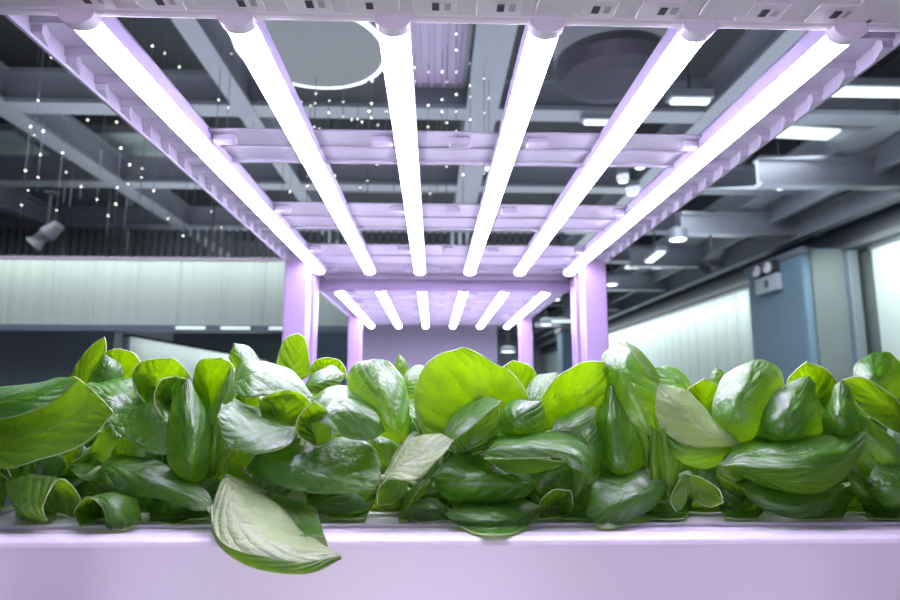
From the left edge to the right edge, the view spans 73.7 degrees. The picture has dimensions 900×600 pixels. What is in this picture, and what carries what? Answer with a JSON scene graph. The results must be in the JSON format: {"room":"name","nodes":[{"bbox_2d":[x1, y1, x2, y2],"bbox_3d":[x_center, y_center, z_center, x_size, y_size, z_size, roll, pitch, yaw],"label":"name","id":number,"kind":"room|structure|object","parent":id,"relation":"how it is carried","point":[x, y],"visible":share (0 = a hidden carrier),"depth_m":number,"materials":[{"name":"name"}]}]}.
{"room":"indoor vertical farm","nodes":[
{"label":"indoor vertical farm","id":0,"kind":"room"},
{"bbox_2d":[0,187,133,514],"bbox_3d":[-6.421,0.252,6.568,5.530,4.050,0.180,0,-9,-2],"label":"wall","id":1,"kind":"structure","parent":0,"point":[25,357],"depth_m":6.50,"materials":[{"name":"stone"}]},
{"bbox_2d":[0,187,53,226],"bbox_3d":[-4.505,-0.217,11.035,0.140,0.230,19.600,0,-9,-2],"label":"trim","id":2,"kind":"structure","parent":1,"relation":"attached to","point":[35,212],"depth_m":6.11,"materials":[{"name":"grey paint"}]},
{"bbox_2d":[123,334,266,381],"bbox_3d":[-3.728,1.738,9.414,0.090,1.880,5.660,0,-9,-2],"label":"wall panel","id":3,"kind":"object","parent":1,"relation":"attached to","point":[145,348],"visible":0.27,"depth_m":7.79,"materials":[{"name":"grey paint"}]},
{"bbox_2d":[0,228,564,266],"bbox_3d":[-2.384,-0.579,6.612,7.386,0.630,0.050,0,-9,-2],"label":"screen","id":4,"kind":"object","parent":1,"relation":"hanging from","point":[13,234],"visible":0.17,"depth_m":6.59,"materials":[{"name":"metal"}]},
{"bbox_2d":[0,205,680,234],"bbox_3d":[-2.328,-0.892,6.596,11.700,0.230,0.160,0,-9,-2],"label":"trim","id":5,"kind":"structure","parent":1,"relation":"attached to","point":[88,217],"depth_m":6.53,"materials":[{"name":"grey paint"}]},
{"bbox_2d":[0,61,237,257],"bbox_3d":[-3.026,-0.208,11.076,0.160,0.230,19.600,0,-9,-2],"label":"trim","id":6,"kind":"structure","parent":0,"point":[82,146],"depth_m":4.72,"materials":[{"name":"grey paint"}]},
{"bbox_2d":[170,18,345,243],"bbox_3d":[-1.507,-0.198,11.118,0.120,0.230,19.600,0,-9,-2],"label":"trim","id":7,"kind":"structure","parent":0,"point":[204,36],"depth_m":3.49,"materials":[{"name":"grey paint"}]},
{"bbox_2d":[173,322,544,374],"bbox_3d":[-3.144,2.438,20.890,12.900,4.050,0.200,0,-9,-2],"label":"wall","id":8,"kind":"structure","parent":0,"point":[266,346],"depth_m":20.83,"materials":[{"name":"paint"}]},
{"bbox_2d":[133,240,649,263],"bbox_3d":[-2.371,-0.659,8.128,11.700,0.230,0.160,0,-9,-2],"label":"trim","id":9,"kind":"structure","parent":0,"point":[623,257],"depth_m":8.09,"materials":[{"name":"grey paint"}]},
{"bbox_2d":[0,155,845,195],"bbox_3d":[-2.288,-1.102,5.212,11.700,0.230,0.160,0,-9,-2],"label":"ceiling beam","id":10,"kind":"structure","parent":0,"point":[741,180],"depth_m":5.21,"materials":[{"name":"metal"}]},
{"bbox_2d":[25,188,63,250],"bbox_3d":[-3.537,-0.700,5.254,0.282,0.550,0.164,0,-9,-2],"label":"track spotlight","id":11,"kind":"object","parent":10,"relation":"hanging from","point":[45,234],"visible":0.97,"depth_m":5.21,"materials":[{"name":"metal"}]},
{"bbox_2d":[0,15,899,311],"bbox_3d":[-0.298,-1.153,11.045,18.000,0.100,22.500,0,-9,-2],"label":"ceiling","id":12,"kind":"structure","parent":0,"point":[17,49],"depth_m":6.14,"materials":[{"name":"metal"}]},
{"bbox_2d":[20,47,39,217],"bbox_3d":[-2.696,-1.342,3.892,0.011,1.687,0.011,0,-9,-2],"label":"strand","id":13,"kind":"object","parent":12,"relation":"hanging from","point":[39,47],"visible":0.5,"depth_m":3.83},
{"bbox_2d":[0,123,60,154],"bbox_3d":[-4.317,-1.626,5.462,1.510,0.660,1.110,0,-9,-2],"label":"ceiling panel","id":14,"kind":"object","parent":12,"relation":"hanging from","point":[13,140],"visible":0.39,"depth_m":5.18,"materials":[{"name":"grey paint"}]},
{"bbox_2d":[26,50,43,204],"bbox_3d":[-2.336,-1.383,3.441,0.009,1.740,0.009,0,-9,-2],"label":"strand","id":15,"kind":"object","parent":12,"relation":"hanging from","point":[43,50],"visible":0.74,"depth_m":3.38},
{"bbox_2d":[36,57,51,190],"bbox_3d":[-2.590,-1.432,3.874,0.011,1.515,0.011,0,-9,-2],"label":"strand","id":16,"kind":"object","parent":12,"relation":"hanging from","point":[50,57],"visible":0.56,"depth_m":3.80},
{"bbox_2d":[53,114,66,242],"bbox_3d":[-2.690,-1.255,4.202,0.011,1.766,0.011,0,-9,-2],"label":"strand","id":17,"kind":"object","parent":12,"relation":"hanging from","point":[66,114],"visible":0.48,"depth_m":4.13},
{"bbox_2d":[96,116,104,205],"bbox_3d":[-2.475,-1.387,4.312,0.012,1.472,0.012,0,-9,-2],"label":"strand","id":18,"kind":"object","parent":12,"relation":"hanging from","point":[104,116],"visible":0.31,"depth_m":4.25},
{"bbox_2d":[113,24,131,233],"bbox_3d":[-2.392,-1.274,4.386,0.013,1.672,0.013,0,-9,-2],"label":"strand","id":19,"kind":"object","parent":12,"relation":"hanging from","point":[131,24],"visible":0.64,"depth_m":4.33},
{"bbox_2d":[123,142,131,239],"bbox_3d":[-2.727,-1.241,5.122,0.014,1.518,0.014,0,-9,-2],"label":"strand","id":20,"kind":"object","parent":12,"relation":"hanging from","point":[131,142],"visible":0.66,"depth_m":5.07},
{"bbox_2d":[79,115,212,156],"bbox_3d":[-2.793,-1.617,5.504,1.360,0.660,1.110,0,-9,-2],"label":"ceiling panel","id":21,"kind":"object","parent":12,"relation":"hanging from","point":[112,134],"visible":0.13,"depth_m":5.10,"materials":[{"name":"grey paint"}]},
{"bbox_2d":[139,18,154,199],"bbox_3d":[-1.697,-1.396,3.413,0.010,1.720,0.010,0,-9,-2],"label":"strand","id":22,"kind":"object","parent":12,"relation":"hanging from","point":[154,18],"visible":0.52,"depth_m":3.33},
{"bbox_2d":[150,29,166,236],"bbox_3d":[-2.182,-1.257,4.491,0.012,1.673,0.012,0,-9,-2],"label":"strand","id":23,"kind":"object","parent":12,"relation":"hanging from","point":[166,29],"visible":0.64,"depth_m":4.44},
{"bbox_2d":[0,126,347,333],"bbox_3d":[-3.518,-0.766,6.061,5.086,2.176,0.172,0,-9,-2],"label":"wall panel","id":24,"kind":"object","parent":12,"relation":"hanging from","point":[61,293],"visible":0.76,"depth_m":5.98,"materials":[{"name":"white metal"}]},
{"bbox_2d":[176,326,204,328],"bbox_3d":[-2.531,0.272,5.850,0.280,0.025,0.012,0,-9,-2],"label":"lamp","id":25,"kind":"object","parent":24,"relation":"attached to","point":[177,327],"depth_m":5.84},
{"bbox_2d":[221,327,249,328],"bbox_3d":[-2.097,0.275,5.862,0.280,0.025,0.012,0,-9,-2],"label":"lamp","id":26,"kind":"object","parent":24,"relation":"attached to","point":[221,327],"depth_m":5.86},
{"bbox_2d":[166,35,181,238],"bbox_3d":[-2.060,-1.262,4.486,0.011,1.663,0.011,0,-9,-2],"label":"strand","id":27,"kind":"object","parent":12,"relation":"hanging from","point":[181,35],"visible":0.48,"depth_m":4.42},
{"bbox_2d":[182,56,195,235],"bbox_3d":[-1.716,-1.275,3.993,0.011,1.785,0.011,0,-9,-2],"label":"strand","id":28,"kind":"object","parent":12,"relation":"hanging from","point":[195,56],"visible":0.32,"depth_m":3.90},
{"bbox_2d":[209,35,222,236],"bbox_3d":[-1.261,-1.294,3.300,0.009,1.953,0.009,0,-9,-2],"label":"strand","id":29,"kind":"object","parent":12,"relation":"hanging from","point":[222,35],"visible":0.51,"depth_m":3.26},
{"bbox_2d":[219,42,232,243],"bbox_3d":[-1.201,-1.277,3.286,0.008,1.992,0.008,0,-9,-2],"label":"strand","id":30,"kind":"object","parent":12,"relation":"hanging from","point":[232,42],"visible":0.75,"depth_m":3.25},
{"bbox_2d":[232,20,382,88],"bbox_3d":[-0.628,-1.734,2.826,0.694,1.225,0.694,0,-9,-2],"label":"ceiling light","id":31,"kind":"object","parent":12,"relation":"hanging from","point":[338,53],"visible":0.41,"depth_m":2.73,"materials":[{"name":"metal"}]},
{"bbox_2d":[366,80,369,229],"bbox_3d":[-0.440,-1.315,3.307,0.009,1.908,0.009,0,-9,-2],"label":"strand","id":32,"kind":"object","parent":12,"relation":"hanging from","point":[369,80],"visible":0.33,"depth_m":3.25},
{"bbox_2d":[331,118,452,193],"bbox_3d":[-0.624,-1.524,6.083,1.330,0.660,0.760,0,-9,-2],"label":"ceiling panel","id":33,"kind":"object","parent":12,"relation":"hanging from","point":[331,118],"visible":0.1,"depth_m":6.39,"materials":[{"name":"grey paint"}]},
{"bbox_2d":[383,23,473,87],"bbox_3d":[-0.134,-1.842,3.287,0.510,0.870,1.110,0,-9,-2],"label":"ceiling panel","id":34,"kind":"object","parent":12,"relation":"hanging from","point":[429,40],"visible":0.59,"depth_m":3.40,"materials":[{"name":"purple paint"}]},
{"bbox_2d":[436,165,436,239],"bbox_3d":[-0.088,-1.269,4.046,0.010,1.774,0.010,0,-9,-2],"label":"strand","id":35,"kind":"object","parent":12,"relation":"hanging from","point":[436,165],"visible":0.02,"depth_m":3.96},
{"bbox_2d":[441,51,442,111],"bbox_3d":[-0.043,-1.596,3.418,0.010,1.317,0.010,0,-9,-2],"label":"strand","id":36,"kind":"object","parent":12,"relation":"hanging from","point":[442,51],"visible":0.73,"depth_m":3.37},
{"bbox_2d":[446,67,446,193],"bbox_3d":[-0.017,-1.411,3.332,0.008,1.708,0.008,0,-9,-2],"label":"strand","id":37,"kind":"object","parent":12,"relation":"hanging from","point":[446,67],"visible":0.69,"depth_m":3.27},
{"bbox_2d":[455,23,456,130],"bbox_3d":[0.031,-1.550,2.991,0.008,1.535,0.008,0,-9,-2],"label":"strand","id":38,"kind":"object","parent":12,"relation":"hanging from","point":[456,23],"visible":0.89,"depth_m":2.92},
{"bbox_2d":[470,74,470,130],"bbox_3d":[0.112,-1.514,3.372,0.009,1.493,0.009,0,-9,-2],"label":"strand","id":39,"kind":"object","parent":12,"relation":"hanging from","point":[470,74],"visible":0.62,"depth_m":3.31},
{"bbox_2d":[501,329,514,351],"bbox_3d":[1.357,0.306,14.159,0.350,1.840,0.350,0,-9,-2],"label":"pendant light","id":40,"kind":"object","parent":12,"relation":"in","point":[505,348],"visible":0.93,"depth_m":13.89,"materials":[{"name":"grey paint"}]},
{"bbox_2d":[540,308,551,325],"bbox_3d":[1.779,-0.295,11.227,0.210,1.533,0.210,0,-9,-2],"label":"pendant light","id":41,"kind":"object","parent":12,"relation":"in","point":[545,321],"visible":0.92,"depth_m":11.05,"materials":[{"name":"grey paint"}]},
{"bbox_2d":[549,300,570,322],"bbox_3d":[2.227,-0.227,12.241,0.740,1.360,0.240,0,-9,-2],"label":"linear light","id":42,"kind":"object","parent":12,"relation":"hanging from","point":[554,320],"visible":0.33,"depth_m":12.05,"materials":[{"name":"grey paint"}]},
{"bbox_2d":[552,320,570,322],"bbox_3d":[2.225,0.435,12.140,0.700,0.020,0.200,0,-9,-2],"label":"diffuser","id":43,"kind":"object","parent":42,"relation":"attached to","point":[553,321],"depth_m":12.05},
{"bbox_2d":[580,112,612,124],"bbox_3d":[0.942,-1.649,3.921,0.200,1.056,0.075,0,-9,-2],"label":"linear light","id":44,"kind":"object","parent":12,"relation":"hanging from","point":[588,118],"visible":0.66,"depth_m":3.81,"materials":[{"name":"grey paint"}]},
{"bbox_2d":[584,120,607,124],"bbox_3d":[0.941,-1.137,3.843,0.160,0.020,0.035,0,-9,-2],"label":"diffuser","id":45,"kind":"object","parent":44,"relation":"attached to","point":[586,122],"depth_m":3.83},
{"bbox_2d":[554,26,668,103],"bbox_3d":[0.686,-1.632,2.646,0.520,1.454,0.520,0,-9,-2],"label":"ceiling disc","id":46,"kind":"object","parent":12,"relation":"hanging from","point":[593,64],"visible":0.64,"depth_m":2.41,"materials":[{"name":"grey paint"}]},
{"bbox_2d":[606,262,617,285],"bbox_3d":[2.213,-0.853,8.288,0.170,1.311,0.170,0,-9,-2],"label":"pendant light","id":47,"kind":"object","parent":12,"relation":"in","point":[611,280],"visible":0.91,"depth_m":8.14,"materials":[{"name":"grey paint"}]},
{"bbox_2d":[616,167,628,182],"bbox_3d":[1.336,-1.479,4.715,0.090,1.151,0.090,0,-9,-2],"label":"spotlight","id":48,"kind":"object","parent":12,"relation":"in","point":[622,172],"visible":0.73,"depth_m":4.60,"materials":[{"name":"grey paint"}]},
{"bbox_2d":[625,167,639,195],"bbox_3d":[1.537,-1.438,5.120,0.120,1.110,0.120,0,-9,-2],"label":"spotlight","id":49,"kind":"object","parent":12,"relation":"in","point":[632,187],"visible":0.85,"depth_m":5.00,"materials":[{"name":"grey paint"}]},
{"bbox_2d":[623,235,660,268],"bbox_3d":[2.812,-0.949,8.725,0.590,0.987,0.160,0,-9,-2],"label":"linear light","id":50,"kind":"object","parent":12,"relation":"hanging from","point":[626,266],"visible":0.19,"depth_m":8.69,"materials":[{"name":"grey paint"}]},
{"bbox_2d":[643,232,667,262],"bbox_3d":[2.260,-1.102,6.708,0.120,1.293,0.540,0,-9,3],"label":"linear light","id":51,"kind":"object","parent":12,"relation":"hanging from","point":[656,252],"visible":0.73,"depth_m":6.54,"materials":[{"name":"grey paint"}]},
{"bbox_2d":[645,251,664,262],"bbox_3d":[2.259,-0.473,6.613,0.080,0.020,0.500,0,-9,3],"label":"diffuser","id":52,"kind":"object","parent":51,"relation":"attached to","point":[652,256],"depth_m":6.59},
{"bbox_2d":[668,211,687,241],"bbox_3d":[2.212,-1.222,5.916,0.180,1.295,0.180,0,-9,-2],"label":"pendant light","id":53,"kind":"object","parent":12,"relation":"in","point":[677,233],"visible":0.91,"depth_m":5.77,"materials":[{"name":"grey paint"}]},
{"bbox_2d":[665,62,714,104],"bbox_3d":[1.424,-1.691,3.637,0.260,1.057,0.090,0,-9,-2],"label":"linear light","id":54,"kind":"object","parent":12,"relation":"hanging from","point":[674,96],"visible":0.85,"depth_m":3.53,"materials":[{"name":"grey paint"}]},
{"bbox_2d":[670,98,709,104],"bbox_3d":[1.423,-1.178,3.559,0.220,0.020,0.050,0,-9,-2],"label":"diffuser","id":55,"kind":"object","parent":54,"relation":"attached to","point":[673,101],"depth_m":3.54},
{"bbox_2d":[776,125,842,139],"bbox_3d":[2.749,-1.656,4.580,0.640,0.837,0.200,1,-9,-7],"label":"linear light","id":56,"kind":"object","parent":12,"relation":"hanging from","point":[812,132],"visible":0.29,"depth_m":4.47,"materials":[{"name":"grey paint"}]},
{"bbox_2d":[832,62,899,97],"bbox_3d":[2.660,-1.732,3.780,0.590,0.927,0.130,0,-9,-2],"label":"linear light","id":57,"kind":"object","parent":12,"relation":"hanging from","point":[878,87],"visible":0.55,"depth_m":3.67,"materials":[{"name":"grey paint"}]},
{"bbox_2d":[832,87,899,97],"bbox_3d":[2.659,-1.284,3.712,0.550,0.020,0.090,0,-9,-2],"label":"diffuser","id":58,"kind":"object","parent":57,"relation":"attached to","point":[875,92],"depth_m":3.69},
{"bbox_2d":[4,67,897,125],"bbox_3d":[-2.248,-1.317,3.799,11.700,0.230,0.160,0,-9,-2],"label":"ceiling beam","id":59,"kind":"structure","parent":0,"point":[60,92],"depth_m":3.81,"materials":[{"name":"metal"}]},
{"bbox_2d":[451,24,517,244],"bbox_3d":[-0.007,-0.189,11.159,0.200,0.230,19.600,0,-9,-2],"label":"beam","id":60,"kind":"structure","parent":0,"point":[492,44],"depth_m":3.51,"materials":[{"name":"grey paint"}]},
{"bbox_2d":[497,326,551,333],"bbox_3d":[-2.665,0.904,18.405,11.700,0.230,0.160,0,-9,-2],"label":"beam","id":61,"kind":"structure","parent":0,"point":[513,329],"depth_m":18.49,"materials":[{"name":"metal"}]},
{"bbox_2d":[532,312,552,321],"bbox_3d":[-2.569,0.393,15.045,11.700,0.230,0.160,0,-9,-2],"label":"trim","id":62,"kind":"structure","parent":0,"point":[540,314],"depth_m":15.16,"materials":[{"name":"grey paint"}]},
{"bbox_2d":[535,317,571,326],"bbox_3d":[2.706,0.527,14.164,1.400,0.230,0.100,0,-9,-2],"label":"beam","id":63,"kind":"structure","parent":0,"point":[537,319],"depth_m":14.13,"materials":[{"name":"metal"}]},
{"bbox_2d":[549,294,570,305],"bbox_3d":[-2.490,-0.028,12.278,11.700,0.230,0.160,0,-9,-2],"label":"beam","id":64,"kind":"structure","parent":0,"point":[555,303],"depth_m":12.37,"materials":[{"name":"metal"}]},
{"bbox_2d":[562,297,637,310],"bbox_3d":[2.791,0.076,11.199,1.400,0.230,0.100,0,-9,-2],"label":"beam","id":65,"kind":"structure","parent":0,"point":[566,301],"depth_m":11.17,"materials":[{"name":"metal"}]},
{"bbox_2d":[606,275,686,290],"bbox_3d":[2.853,-0.255,9.025,1.400,0.230,0.100,0,-9,-2],"label":"beam","id":66,"kind":"structure","parent":0,"point":[625,282],"depth_m":9.00,"materials":[{"name":"metal"}]},
{"bbox_2d":[497,29,806,330],"bbox_3d":[1.492,-0.179,11.201,0.160,0.230,19.600,0,-9,-2],"label":"beam","id":67,"kind":"structure","parent":0,"point":[756,50],"depth_m":3.58,"materials":[{"name":"metal"}]},
{"bbox_2d":[629,248,745,268],"bbox_3d":[2.901,-0.510,7.345,1.400,0.230,0.100,0,-9,-2],"label":"beam","id":68,"kind":"structure","parent":0,"point":[674,257],"depth_m":7.32,"materials":[{"name":"metal"}]},
{"bbox_2d":[546,250,881,373],"bbox_3d":[3.702,1.052,11.684,0.140,4.050,18.800,0,-9,-2],"label":"wall","id":69,"kind":"structure","parent":0,"point":[873,338],"depth_m":5.45,"materials":[{"name":"grey paint"}]},
{"bbox_2d":[546,287,753,384],"bbox_3d":[3.525,2.024,13.353,0.090,2.530,14.200,0,-9,-2],"label":"wall panel","id":70,"kind":"object","parent":69,"relation":"attached to","point":[696,339],"visible":0.16,"depth_m":8.77,"materials":[{"name":"grey paint"}]},
{"bbox_2d":[540,54,899,354],"bbox_3d":[3.525,-0.220,11.872,0.220,1.460,18.800,0,-9,-2],"label":"beam","id":71,"kind":"structure","parent":69,"relation":"attached to","point":[881,225],"depth_m":6.94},
{"bbox_2d":[868,236,899,360],"bbox_3d":[3.797,0.573,3.816,0.090,2.530,2.700,0,-9,-2],"label":"wall panel","id":72,"kind":"object","parent":69,"relation":"attached to","point":[885,254],"visible":0.72,"depth_m":5.11,"materials":[{"name":"grey paint"}]},
{"bbox_2d":[532,98,899,334],"bbox_3d":[2.742,-0.171,11.235,0.180,0.230,19.600,0,-9,-2],"label":"beam","id":73,"kind":"structure","parent":0,"point":[851,140],"depth_m":4.86,"materials":[{"name":"metal"}]},
{"bbox_2d":[533,190,899,348],"bbox_3d":[3.227,0.194,11.700,0.120,0.230,18.600,0,-9,-2],"label":"beam","id":74,"kind":"structure","parent":0,"point":[847,206],"depth_m":6.09,"materials":[{"name":"metal"}]},
{"bbox_2d":[533,130,899,341],"bbox_3d":[2.977,0.034,11.717,0.060,0.230,18.600,0,-9,-2],"label":"beam","id":75,"kind":"structure","parent":0,"point":[887,150],"depth_m":5.59,"materials":[{"name":"metal"}]},
{"bbox_2d":[678,211,825,237],"bbox_3d":[2.944,-0.736,5.863,1.400,0.230,0.100,0,-9,-2],"label":"beam","id":76,"kind":"structure","parent":0,"point":[697,223],"depth_m":5.84,"materials":[{"name":"metal"}]},
{"bbox_2d":[698,209,724,272],"bbox_3d":[2.522,-0.566,5.812,0.262,0.623,0.153,0,-9,-2],"label":"track spotlight","id":77,"kind":"object","parent":76,"relation":"hanging from","point":[712,258],"visible":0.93,"depth_m":5.76,"materials":[{"name":"metal"}]},
{"bbox_2d":[753,155,899,190],"bbox_3d":[2.983,-0.946,4.479,1.400,0.230,0.100,0,-9,-2],"label":"beam","id":78,"kind":"structure","parent":0,"point":[778,172],"depth_m":4.45,"materials":[{"name":"metal"}]},
{"bbox_3d":[-0.257,2.687,8.691,18.000,0.100,26.000,0,-9,-2],"label":"floor","id":79,"kind":"structure","parent":0,"visible":0},
{"bbox_2d":[316,333,347,385],"bbox_3d":[-1.792,1.499,9.081,0.626,2.360,0.560,0,-9,-2],"label":"pillar","id":80,"kind":"structure","parent":79,"relation":"on","point":[331,345],"depth_m":8.95,"materials":[{"name":"blue paint"}]},
{"bbox_2d":[362,324,496,368],"bbox_3d":[-0.176,1.031,4.012,0.995,1.767,0.250,0,-9,-2],"label":"wall","id":81,"kind":"structure","parent":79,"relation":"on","point":[416,344],"depth_m":4.10,"materials":[{"name":"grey paint"}]},
{"bbox_2d":[308,265,581,379],"bbox_3d":[-0.038,0.845,2.570,0.945,1.703,1.646,0,-9,-2],"label":"rack","id":82,"kind":"object","parent":79,"relation":"on","point":[442,284],"visible":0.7,"depth_m":2.06,"materials":[{"name":"white metal"}]},
{"bbox_2d":[333,291,374,327],"bbox_3d":[-0.433,0.047,2.824,0.036,0.042,1.280,0,-9,-2],"label":"light","id":83,"kind":"object","parent":82,"relation":"attached to","point":[343,295],"visible":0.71,"depth_m":2.64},
{"bbox_2d":[375,291,401,327],"bbox_3d":[-0.277,0.048,2.828,0.036,0.042,1.280,0,-9,-2],"label":"light","id":84,"kind":"object","parent":82,"relation":"attached to","point":[383,295],"visible":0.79,"depth_m":2.64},
{"bbox_2d":[418,292,428,328],"bbox_3d":[-0.121,0.049,2.833,0.036,0.042,1.280,0,-9,-2],"label":"light","id":85,"kind":"object","parent":82,"relation":"attached to","point":[422,296],"visible":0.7,"depth_m":2.65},
{"bbox_2d":[450,292,467,328],"bbox_3d":[0.035,0.050,2.837,0.036,0.042,1.280,0,-9,-2],"label":"light","id":86,"kind":"object","parent":82,"relation":"attached to","point":[461,296],"visible":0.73,"depth_m":2.65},
{"bbox_2d":[477,292,509,328],"bbox_3d":[0.191,0.051,2.841,0.036,0.042,1.280,0,-9,-2],"label":"light","id":87,"kind":"object","parent":82,"relation":"attached to","point":[500,296],"visible":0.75,"depth_m":2.66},
{"bbox_2d":[504,293,550,328],"bbox_3d":[0.346,0.051,2.845,0.036,0.042,1.280,0,-9,-2],"label":"light","id":88,"kind":"object","parent":82,"relation":"attached to","point":[534,301],"visible":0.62,"depth_m":2.69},
{"bbox_2d":[0,0,899,383],"bbox_3d":[0.006,0.605,1.025,1.005,1.713,1.408,0,-9,-2],"label":"rack","id":89,"kind":"object","parent":79,"relation":"on","point":[39,20],"visible":0.7,"depth_m":0.91,"materials":[{"name":"white metal"}]},
{"bbox_2d":[57,10,325,274],"bbox_3d":[-0.388,-0.195,1.233,0.036,0.042,1.296,0,-9,-2],"label":"light","id":90,"kind":"object","parent":89,"relation":"attached to","point":[107,36],"visible":0.98,"depth_m":0.79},
{"bbox_2d":[217,13,375,274],"bbox_3d":[-0.232,-0.194,1.237,0.036,0.042,1.296,0,-9,-2],"label":"light","id":91,"kind":"object","parent":89,"relation":"attached to","point":[251,37],"visible":0.98,"depth_m":0.79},
{"bbox_2d":[374,16,425,275],"bbox_3d":[-0.076,-0.193,1.242,0.036,0.042,1.296,0,-9,-2],"label":"light","id":92,"kind":"object","parent":89,"relation":"attached to","point":[394,32],"visible":0.97,"depth_m":0.79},
{"bbox_2d":[0,511,899,599],"bbox_3d":[0.006,0.363,1.099,0.985,0.132,1.160,0,-9,-2],"label":"tray","id":93,"kind":"object","parent":89,"relation":"on","point":[698,556],"visible":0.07,"depth_m":0.53,"materials":[{"name":"plastic"}]},
{"bbox_2d":[84,431,100,449],"bbox_3d":[-0.492,0.188,0.763,0.124,0.131,0.106,-6,-11,37],"label":"plant","id":94,"kind":"object","parent":93,"relation":"on","point":[87,445],"visible":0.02,"depth_m":0.75,"materials":[{"name":"green plant"}]},
{"bbox_2d":[71,336,139,445],"bbox_3d":[-0.427,0.155,0.784,0.138,0.204,0.143,-3,-9,20],"label":"plant","id":95,"kind":"object","parent":93,"relation":"on","point":[96,365],"visible":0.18,"depth_m":0.74,"materials":[{"name":"green plant"}]},
{"bbox_2d":[0,376,212,530],"bbox_3d":[-0.392,0.153,0.606,0.291,0.153,0.175,-7,-11,38],"label":"plant","id":96,"kind":"object","parent":93,"relation":"on","point":[45,426],"visible":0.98,"depth_m":0.60,"materials":[{"name":"green plant"}]},
{"bbox_2d":[75,357,237,524],"bbox_3d":[-0.304,0.152,0.670,0.172,0.175,0.151,-4,-10,27],"label":"plant","id":97,"kind":"object","parent":93,"relation":"on","point":[165,416],"visible":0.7,"depth_m":0.63,"materials":[{"name":"green plant"}]},
{"bbox_2d":[229,333,346,449],"bbox_3d":[-0.213,0.151,0.784,0.146,0.212,0.176,2,-9,-14],"label":"plant","id":98,"kind":"object","parent":93,"relation":"on","point":[326,372],"visible":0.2,"depth_m":0.76,"materials":[{"name":"green plant"}]},
{"bbox_2d":[205,360,397,573],"bbox_3d":[-0.153,0.145,0.610,0.206,0.177,0.276,0,-9,-2],"label":"plant","id":99,"kind":"object","parent":93,"relation":"on","point":[289,467],"visible":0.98,"depth_m":0.61,"materials":[{"name":"green plant"}]},
{"bbox_2d":[365,353,423,443],"bbox_3d":[-0.051,0.168,0.816,0.126,0.188,0.133,-5,-10,31],"label":"plant","id":100,"kind":"object","parent":93,"relation":"on","point":[410,376],"visible":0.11,"depth_m":0.77,"materials":[{"name":"green plant"}]},
{"bbox_2d":[347,347,544,535],"bbox_3d":[0.001,0.144,0.650,0.208,0.187,0.186,-6,-11,37],"label":"plant","id":101,"kind":"object","parent":93,"relation":"on","point":[437,472],"visible":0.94,"depth_m":0.63,"materials":[{"name":"green plant"}]},
{"bbox_2d":[503,360,557,400],"bbox_3d":[0.094,0.171,0.794,0.133,0.177,0.152,-3,-9,20],"label":"plant","id":102,"kind":"object","parent":93,"relation":"on","point":[535,385],"visible":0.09,"depth_m":0.74,"materials":[{"name":"green plant"}]},
{"bbox_2d":[480,361,607,521],"bbox_3d":[0.103,0.153,0.661,0.151,0.171,0.181,-6,-11,36],"label":"plant","id":103,"kind":"object","parent":93,"relation":"on","point":[555,439],"visible":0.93,"depth_m":0.63,"materials":[{"name":"green plant"}]},
{"bbox_2d":[586,339,741,528],"bbox_3d":[0.227,0.142,0.676,0.216,0.199,0.167,2,-9,-11],"label":"plant","id":104,"kind":"object","parent":93,"relation":"on","point":[661,444],"visible":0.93,"depth_m":0.63,"materials":[{"name":"green plant"}]},
{"bbox_2d":[655,365,724,415],"bbox_3d":[0.301,0.175,0.799,0.154,0.170,0.162,0,-9,-2],"label":"plant","id":105,"kind":"object","parent":93,"relation":"on","point":[704,391],"visible":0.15,"depth_m":0.74,"materials":[{"name":"green plant"}]},
{"bbox_2d":[709,359,868,519],"bbox_3d":[0.364,0.154,0.674,0.177,0.174,0.178,0,-9,-2],"label":"plant","id":106,"kind":"object","parent":93,"relation":"on","point":[785,464],"visible":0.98,"depth_m":0.63,"materials":[{"name":"green plant"}]},
{"bbox_2d":[821,376,899,519],"bbox_3d":[0.472,0.165,0.680,0.121,0.155,0.196,-7,-11,38],"label":"plant","id":107,"kind":"object","parent":93,"relation":"on","point":[856,403],"visible":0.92,"depth_m":0.64,"materials":[{"name":"green plant"}]},
{"bbox_2d":[824,352,899,409],"bbox_3d":[0.532,0.167,0.798,0.145,0.188,0.172,0,-9,-2],"label":"plant","id":108,"kind":"object","parent":93,"relation":"on","point":[882,368],"visible":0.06,"depth_m":0.74,"materials":[{"name":"green plant"}]},
{"bbox_2d":[464,19,565,275],"bbox_3d":[0.080,-0.192,1.246,0.036,0.042,1.296,0,-9,-2],"label":"light","id":109,"kind":"object","parent":89,"relation":"attached to","point":[539,39],"visible":0.96,"depth_m":0.80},
{"bbox_2d":[513,22,717,276],"bbox_3d":[0.236,-0.191,1.250,0.036,0.042,1.296,0,-9,-2],"label":"light","id":110,"kind":"object","parent":89,"relation":"attached to","point":[677,46],"visible":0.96,"depth_m":0.81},
{"bbox_2d":[563,25,868,276],"bbox_3d":[0.392,-0.190,1.254,0.036,0.042,1.296,0,-9,-2],"label":"light","id":111,"kind":"object","parent":89,"relation":"attached to","point":[814,49],"visible":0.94,"depth_m":0.81,"materials":[{"name":"plastic"}]},
{"bbox_2d":[555,328,572,374],"bbox_3d":[2.007,1.666,10.126,0.330,2.360,0.460,0,-9,-2],"label":"pillar","id":112,"kind":"structure","parent":79,"relation":"on","point":[564,335],"depth_m":10.07,"materials":[{"name":"blue paint"}]},
{"bbox_2d":[744,246,867,384],"bbox_3d":[3.453,0.879,5.799,0.505,2.620,1.050,0,-9,-2],"label":"pillar","id":113,"kind":"structure","parent":79,"relation":"on","point":[817,316],"depth_m":5.48,"materials":[{"name":"blue paint"}]},
{"bbox_2d":[751,259,782,295],"bbox_3d":[3.157,-0.225,6.020,0.124,0.308,0.400,0,-9,-2],"label":"emergency light","id":114,"kind":"object","parent":113,"relation":"attached to","point":[768,274],"visible":1,"depth_m":5.94,"materials":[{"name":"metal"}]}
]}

